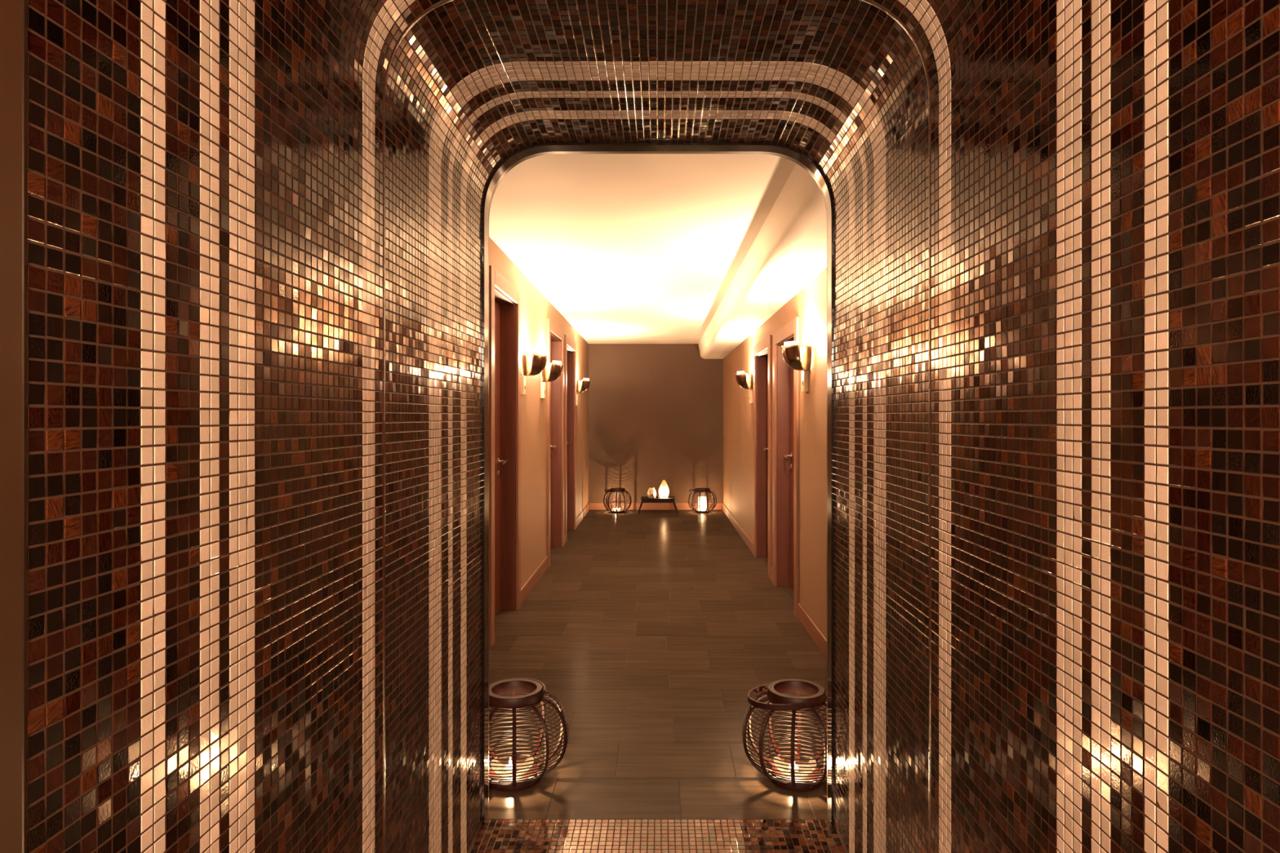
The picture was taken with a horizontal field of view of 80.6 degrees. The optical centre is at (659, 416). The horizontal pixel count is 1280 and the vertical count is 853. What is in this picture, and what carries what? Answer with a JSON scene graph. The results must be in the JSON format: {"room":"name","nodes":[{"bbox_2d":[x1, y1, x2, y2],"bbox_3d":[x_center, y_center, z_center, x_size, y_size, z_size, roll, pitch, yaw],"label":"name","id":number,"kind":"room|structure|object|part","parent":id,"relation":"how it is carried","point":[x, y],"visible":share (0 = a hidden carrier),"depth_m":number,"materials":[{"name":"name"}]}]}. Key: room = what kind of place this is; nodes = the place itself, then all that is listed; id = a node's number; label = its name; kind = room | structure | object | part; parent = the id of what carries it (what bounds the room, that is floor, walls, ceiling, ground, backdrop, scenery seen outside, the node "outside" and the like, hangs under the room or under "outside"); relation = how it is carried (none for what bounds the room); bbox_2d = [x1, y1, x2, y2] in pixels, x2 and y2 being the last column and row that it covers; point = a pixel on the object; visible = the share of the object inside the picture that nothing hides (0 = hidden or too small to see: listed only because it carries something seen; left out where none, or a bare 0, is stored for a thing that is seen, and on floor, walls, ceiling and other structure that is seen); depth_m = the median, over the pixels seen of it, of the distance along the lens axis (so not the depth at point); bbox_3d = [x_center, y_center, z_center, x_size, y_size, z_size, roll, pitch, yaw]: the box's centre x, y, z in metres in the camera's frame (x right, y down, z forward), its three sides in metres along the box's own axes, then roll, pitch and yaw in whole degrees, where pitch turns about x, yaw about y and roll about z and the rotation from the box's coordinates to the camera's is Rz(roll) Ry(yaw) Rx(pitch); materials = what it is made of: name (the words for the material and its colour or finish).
{"room":"spa corridor","nodes":[
{"label":"spa corridor","id":0,"kind":"room"},
{"bbox_2d":[23,0,502,852],"bbox_3d":[-0.549,0.250,1.582,0.070,2.180,1.786,0,0,0],"label":"wall","id":1,"kind":"structure","parent":0,"point":[203,179],"depth_m":1.06,"materials":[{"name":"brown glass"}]},
{"bbox_2d":[382,0,931,852],"bbox_3d":[-0.005,0.220,1.593,1.159,2.241,0.014,0,0,0],"label":"trim","id":2,"kind":"structure","parent":1,"relation":"attached to","point":[441,2],"depth_m":1.59,"materials":[{"name":"brown tile"}]},
{"bbox_2d":[488,236,588,610],"bbox_3d":[-1.094,0.120,6.748,0.180,2.440,8.404,0,0,0],"label":"wall","id":3,"kind":"structure","parent":0,"point":[535,308],"depth_m":6.14,"materials":[{"name":"beige paint"}]},
{"bbox_2d":[488,265,520,648],"bbox_3d":[-1.055,0.232,4.835,0.164,2.217,0.950,0,0,0],"label":"door","id":4,"kind":"structure","parent":3,"relation":"in","point":[504,299],"depth_m":5.19,"materials":[{"name":"brown wood"}]},
{"bbox_3d":[-1.065,0.306,5.089,0.064,0.026,0.130,0,0,0],"label":"handle","id":5,"kind":"part","parent":4,"relation":"part of","materials":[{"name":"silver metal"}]},
{"bbox_2d":[520,375,525,395],"bbox_3d":[-0.982,-0.225,5.420,0.032,0.136,0.090,0,0,0],"label":"room sign","id":6,"kind":"object","parent":3,"relation":"attached to","point":[522,377],"visible":0.89,"depth_m":5.38,"materials":[{"name":"beige metal"}]},
{"bbox_2d":[521,351,547,376],"bbox_3d":[-0.911,-0.387,5.530,0.174,0.176,0.208,0,0,0],"label":"wall lamp","id":7,"kind":"object","parent":3,"relation":"attached to","point":[534,364],"visible":0.98,"depth_m":5.46,"materials":[{"name":"brown metal"}]},
{"bbox_3d":[-0.870,-0.435,5.530,0.062,0.080,0.166,0,0,0],"label":"lamp shade","id":8,"kind":"part","parent":7,"relation":"part of","materials":[{"name":"white glass"}]},
{"bbox_2d":[488,502,589,648],"bbox_3d":[-0.997,1.288,6.713,0.014,0.105,8.273,0,0,0],"label":"baseboard","id":9,"kind":"structure","parent":3,"relation":"attached to","point":[526,589],"depth_m":6.10,"materials":[{"name":"brown wood"}]},
{"bbox_2d":[540,382,546,398],"bbox_3d":[-0.987,-0.225,6.400,0.032,0.136,0.090,0,0,0],"label":"room sign","id":10,"kind":"object","parent":3,"relation":"attached to","point":[543,384],"visible":1,"depth_m":6.36,"materials":[{"name":"beige metal"}]},
{"bbox_2d":[541,360,563,382],"bbox_3d":[-0.916,-0.387,6.460,0.174,0.176,0.208,0,0,0],"label":"wall lamp","id":11,"kind":"object","parent":3,"relation":"attached to","point":[552,371],"visible":0.97,"depth_m":6.40,"materials":[{"name":"brown metal"}]},
{"bbox_3d":[-0.875,-0.435,6.460,0.062,0.080,0.166,0,0,0],"label":"lamp shade","id":12,"kind":"part","parent":11,"relation":"part of","materials":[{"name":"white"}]},
{"bbox_2d":[546,318,564,567],"bbox_3d":[-1.066,0.232,7.270,0.165,2.217,1.120,0,0,0],"label":"door","id":13,"kind":"structure","parent":3,"relation":"in","point":[555,335],"depth_m":7.72,"materials":[{"name":"brown wood"}]},
{"bbox_2d":[564,334,576,543],"bbox_3d":[-1.072,0.235,8.490,0.164,2.210,1.040,0,0,0],"label":"door","id":14,"kind":"structure","parent":3,"relation":"in","point":[570,346],"depth_m":8.90,"materials":[{"name":"brown wood"}]},
{"bbox_2d":[576,377,590,392],"bbox_3d":[-0.928,-0.377,9.160,0.174,0.176,0.208,0,0,0],"label":"wall lamp","id":15,"kind":"object","parent":3,"relation":"attached to","point":[583,385],"visible":0.97,"depth_m":9.10,"materials":[{"name":"brown metal"}]},
{"bbox_3d":[-0.916,-0.368,9.152,0.146,0.159,0.182,0,0,32],"label":"lamp shade","id":16,"kind":"part","parent":15,"relation":"part of","materials":[{"name":"silver metal"}]},
{"bbox_2d":[488,153,795,343],"bbox_3d":[-0.050,-1.080,6.748,2.300,0.060,8.403,0,0,0],"label":"ceiling","id":17,"kind":"structure","parent":0,"point":[628,248],"depth_m":4.27,"materials":[{"name":"white paint"}]},
{"bbox_2d":[588,343,723,502],"bbox_3d":[-0.050,0.120,10.900,2.300,2.440,0.100,0,0,0],"label":"wall","id":18,"kind":"structure","parent":0,"point":[655,411],"depth_m":10.85,"materials":[{"name":"beige paint"}]},
{"bbox_2d":[589,502,722,510],"bbox_3d":[-0.054,1.290,10.843,1.907,0.100,0.014,0,0,0],"label":"baseboard","id":19,"kind":"structure","parent":18,"relation":"attached to","point":[593,506],"depth_m":10.84,"materials":[{"name":"brown wood"}]},
{"bbox_2d":[402,0,911,159],"bbox_3d":[-0.005,-0.868,1.582,1.028,0.065,1.786,0,0,0],"label":"ceiling","id":20,"kind":"structure","parent":0,"point":[530,73],"depth_m":1.91,"materials":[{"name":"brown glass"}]},
{"bbox_2d":[470,510,845,852],"bbox_3d":[-0.050,1.365,5.750,2.600,0.050,10.400,0,0,0],"label":"floor","id":21,"kind":"structure","parent":0,"point":[652,632],"depth_m":3.74,"materials":[{"name":"brown wood"}]},
{"bbox_2d":[488,677,568,791],"bbox_3d":[-0.538,1.173,2.790,0.398,0.334,0.398,0,0,-11],"label":"lantern","id":22,"kind":"object","parent":21,"relation":"on","point":[535,689],"visible":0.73,"depth_m":2.71,"materials":[{"name":"brown wood"}]},
{"bbox_2d":[490,754,533,776],"bbox_3d":[-0.544,1.294,2.785,0.160,0.034,0.160,0,0,0],"label":"glass dish","id":23,"kind":"object","parent":22,"relation":"on","point":[528,755],"visible":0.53,"depth_m":2.80,"materials":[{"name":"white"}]},
{"bbox_2d":[505,764,512,772],"bbox_3d":[-0.550,1.281,2.780,0.039,0.052,0.039,0,0,0],"label":"tealight","id":24,"kind":"object","parent":23,"relation":"in","point":[509,765],"visible":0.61,"depth_m":2.77,"materials":[{"name":"white wax"}]},
{"bbox_2d":[488,760,538,782],"bbox_3d":[-0.538,1.316,2.790,0.180,0.008,0.180,0,0,-11],"label":"tray","id":25,"kind":"object","parent":22,"relation":"on","point":[517,761],"depth_m":2.77,"materials":[{"name":"wood"}]},
{"bbox_3d":[-0.554,1.034,2.875,0.231,0.033,0.189,0,0,-11],"label":"handle","id":26,"kind":"part","parent":22,"relation":"part of","materials":[{"name":"brown wood"}]},
{"bbox_2d":[603,488,631,513],"bbox_3d":[-0.589,1.173,10.550,0.398,0.334,0.398,0,0,2],"label":"lantern","id":27,"kind":"object","parent":21,"relation":"on","point":[611,491],"visible":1,"depth_m":10.47,"materials":[{"name":"brown wood"}]},
{"bbox_3d":[-0.678,1.034,10.569,0.181,0.033,0.230,0,0,12],"label":"handle","id":28,"kind":"part","parent":27,"relation":"part of","materials":[{"name":"brown wood"}]},
{"bbox_2d":[637,486,678,514],"bbox_3d":[-0.022,1.157,10.500,0.573,0.365,0.260,0,0,0],"label":"table","id":29,"kind":"object","parent":21,"relation":"on","point":[644,499],"depth_m":10.38,"materials":[{"name":"brown wood"}]},
{"bbox_3d":[-0.262,1.242,10.395,0.093,0.197,0.020,0,0,0],"label":"leg","id":30,"kind":"part","parent":29,"relation":"part of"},
{"bbox_3d":[-0.108,1.050,10.480,0.124,0.151,0.124,0,0,0],"label":"oil burner","id":31,"kind":"part","parent":29,"relation":"part of","materials":[{"name":"white ceramic"}]},
{"bbox_2d":[657,480,669,497],"bbox_3d":[0.060,1.001,10.481,0.156,0.248,0.116,0,0,0],"label":"burner","id":32,"kind":"object","parent":29,"relation":"on","point":[664,490],"visible":1,"depth_m":10.52,"materials":[{"name":"beige ceramic"}]},
{"bbox_3d":[0.218,1.242,10.395,0.093,0.197,0.020,0,0,0],"label":"leg","id":33,"kind":"part","parent":29,"relation":"part of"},
{"bbox_2d":[688,488,716,513],"bbox_3d":[0.600,1.173,10.550,0.398,0.334,0.398,0,0,-20],"label":"lantern","id":34,"kind":"object","parent":21,"relation":"on","point":[695,491],"visible":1,"depth_m":10.46,"materials":[{"name":"brown wood"}]},
{"bbox_3d":[0.511,1.034,10.534,0.181,0.033,0.230,0,0,-10],"label":"handle","id":35,"kind":"part","parent":34,"relation":"part of","materials":[{"name":"brown wood"}]},
{"bbox_2d":[742,679,826,791],"bbox_3d":[0.506,1.173,2.790,0.398,0.334,0.398,0,0,14],"label":"lantern","id":36,"kind":"object","parent":21,"relation":"on","point":[778,702],"visible":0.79,"depth_m":2.70,"materials":[{"name":"brown wicker"}]},
{"bbox_3d":[0.416,1.034,2.780,0.181,0.033,0.230,0,0,-6],"label":"handle","id":37,"kind":"part","parent":36,"relation":"part of","materials":[{"name":"brown wood"}]},
{"bbox_2d":[773,754,817,776],"bbox_3d":[0.500,1.294,2.785,0.160,0.034,0.160,0,0,0],"label":"glass dish","id":38,"kind":"object","parent":36,"relation":"on","point":[775,757],"visible":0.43,"depth_m":2.80,"materials":[{"name":"white"}]},
{"bbox_2d":[788,764,799,772],"bbox_3d":[0.494,1.281,2.780,0.039,0.052,0.039,0,0,0],"label":"tealight","id":39,"kind":"object","parent":38,"relation":"in","point":[789,767],"visible":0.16,"depth_m":2.77,"materials":[{"name":"white wax"}]},
{"bbox_2d":[771,760,821,782],"bbox_3d":[0.506,1.316,2.790,0.180,0.008,0.180,0,0,14],"label":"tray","id":40,"kind":"object","parent":36,"relation":"on","point":[796,761],"depth_m":2.77,"materials":[{"name":"wood"}]},
{"bbox_2d":[697,163,826,359],"bbox_3d":[0.777,-0.946,6.713,0.445,0.228,8.313,0,0,0],"label":"ceiling","id":41,"kind":"structure","parent":0,"point":[788,251],"depth_m":4.33,"materials":[{"name":"white paint"}]},
{"bbox_2d":[723,267,826,638],"bbox_3d":[1.014,0.120,6.748,0.201,2.440,8.403,0,0,0],"label":"wall","id":42,"kind":"structure","parent":0,"point":[810,304],"depth_m":4.83,"materials":[{"name":"beige paint"}]},
{"bbox_2d":[735,371,753,389],"bbox_3d":[0.835,-0.357,7.420,0.174,0.176,0.208,0,0,0],"label":"wall lamp","id":43,"kind":"object","parent":42,"relation":"attached to","point":[744,380],"visible":0.98,"depth_m":7.36,"materials":[{"name":"brown metal"}]},
{"bbox_2d":[749,389,753,403],"bbox_3d":[0.907,-0.200,7.480,0.032,0.136,0.090,0,0,0],"label":"room sign","id":44,"kind":"object","parent":42,"relation":"attached to","point":[751,391],"visible":1,"depth_m":7.44,"materials":[{"name":"beige metal"}]},
{"bbox_2d":[753,334,772,579],"bbox_3d":[0.984,0.333,6.735,0.162,2.015,1.050,0,0,0],"label":"door","id":45,"kind":"structure","parent":42,"relation":"in","point":[762,351],"depth_m":7.15,"materials":[{"name":"brown wood"}]},
{"bbox_2d":[722,502,826,660],"bbox_3d":[0.917,1.288,6.713,0.014,0.105,8.273,0,0,0],"label":"baseboard","id":46,"kind":"structure","parent":42,"relation":"attached to","point":[818,637],"depth_m":4.79,"materials":[{"name":"brown wood"}]},
{"bbox_2d":[773,316,799,617],"bbox_3d":[0.987,0.338,5.525,0.162,2.005,1.030,0,0,0],"label":"door","id":47,"kind":"structure","parent":42,"relation":"in","point":[785,379],"depth_m":5.93,"materials":[{"name":"brown wood"}]},
{"bbox_2d":[781,341,812,370],"bbox_3d":[0.842,-0.372,4.660,0.174,0.176,0.208,0,0,0],"label":"wall lamp","id":48,"kind":"object","parent":42,"relation":"attached to","point":[797,357],"visible":1,"depth_m":4.60,"materials":[{"name":"brown metal"}]},
{"bbox_3d":[0.801,-0.420,4.660,0.062,0.080,0.166,0,0,0],"label":"lamp shade","id":49,"kind":"part","parent":48,"relation":"part of","materials":[{"name":"white glass"}]},
{"bbox_2d":[801,370,808,391],"bbox_3d":[0.914,-0.225,4.740,0.032,0.136,0.090,0,0,0],"label":"room sign","id":50,"kind":"object","parent":42,"relation":"attached to","point":[805,374],"visible":0.9,"depth_m":4.70,"materials":[{"name":"beige metal"}]},
{"bbox_2d":[813,0,1279,852],"bbox_3d":[0.538,0.250,1.582,0.070,2.180,1.786,0,0,0],"label":"wall","id":51,"kind":"structure","parent":0,"point":[1105,548],"depth_m":1.05,"materials":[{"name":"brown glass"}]},
{"bbox_3d":[-0.050,0.120,2.555,2.300,2.440,0.040,0,0,0],"label":"wall","id":52,"kind":"structure","parent":0,"visible":0},
{"bbox_2d":[481,142,834,825],"bbox_3d":[-0.005,0.205,2.502,1.215,2.269,0.058,0,0,0],"label":"trim","id":53,"kind":"structure","parent":52,"relation":"attached to","point":[525,152],"depth_m":2.48,"materials":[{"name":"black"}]},
{"bbox_3d":[0.000,-0.010,0.560,3.400,2.700,0.080,0,0,0],"label":"wall","id":54,"kind":"structure","parent":0,"visible":0},
{"bbox_2d":[0,0,23,852],"bbox_3d":[-0.606,0.040,0.595,0.054,2.600,0.190,0,0,0],"label":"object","id":55,"kind":"structure","parent":54,"relation":"attached to","point":[11,11],"depth_m":0.67,"materials":[{"name":"brown metal"}]}
]}

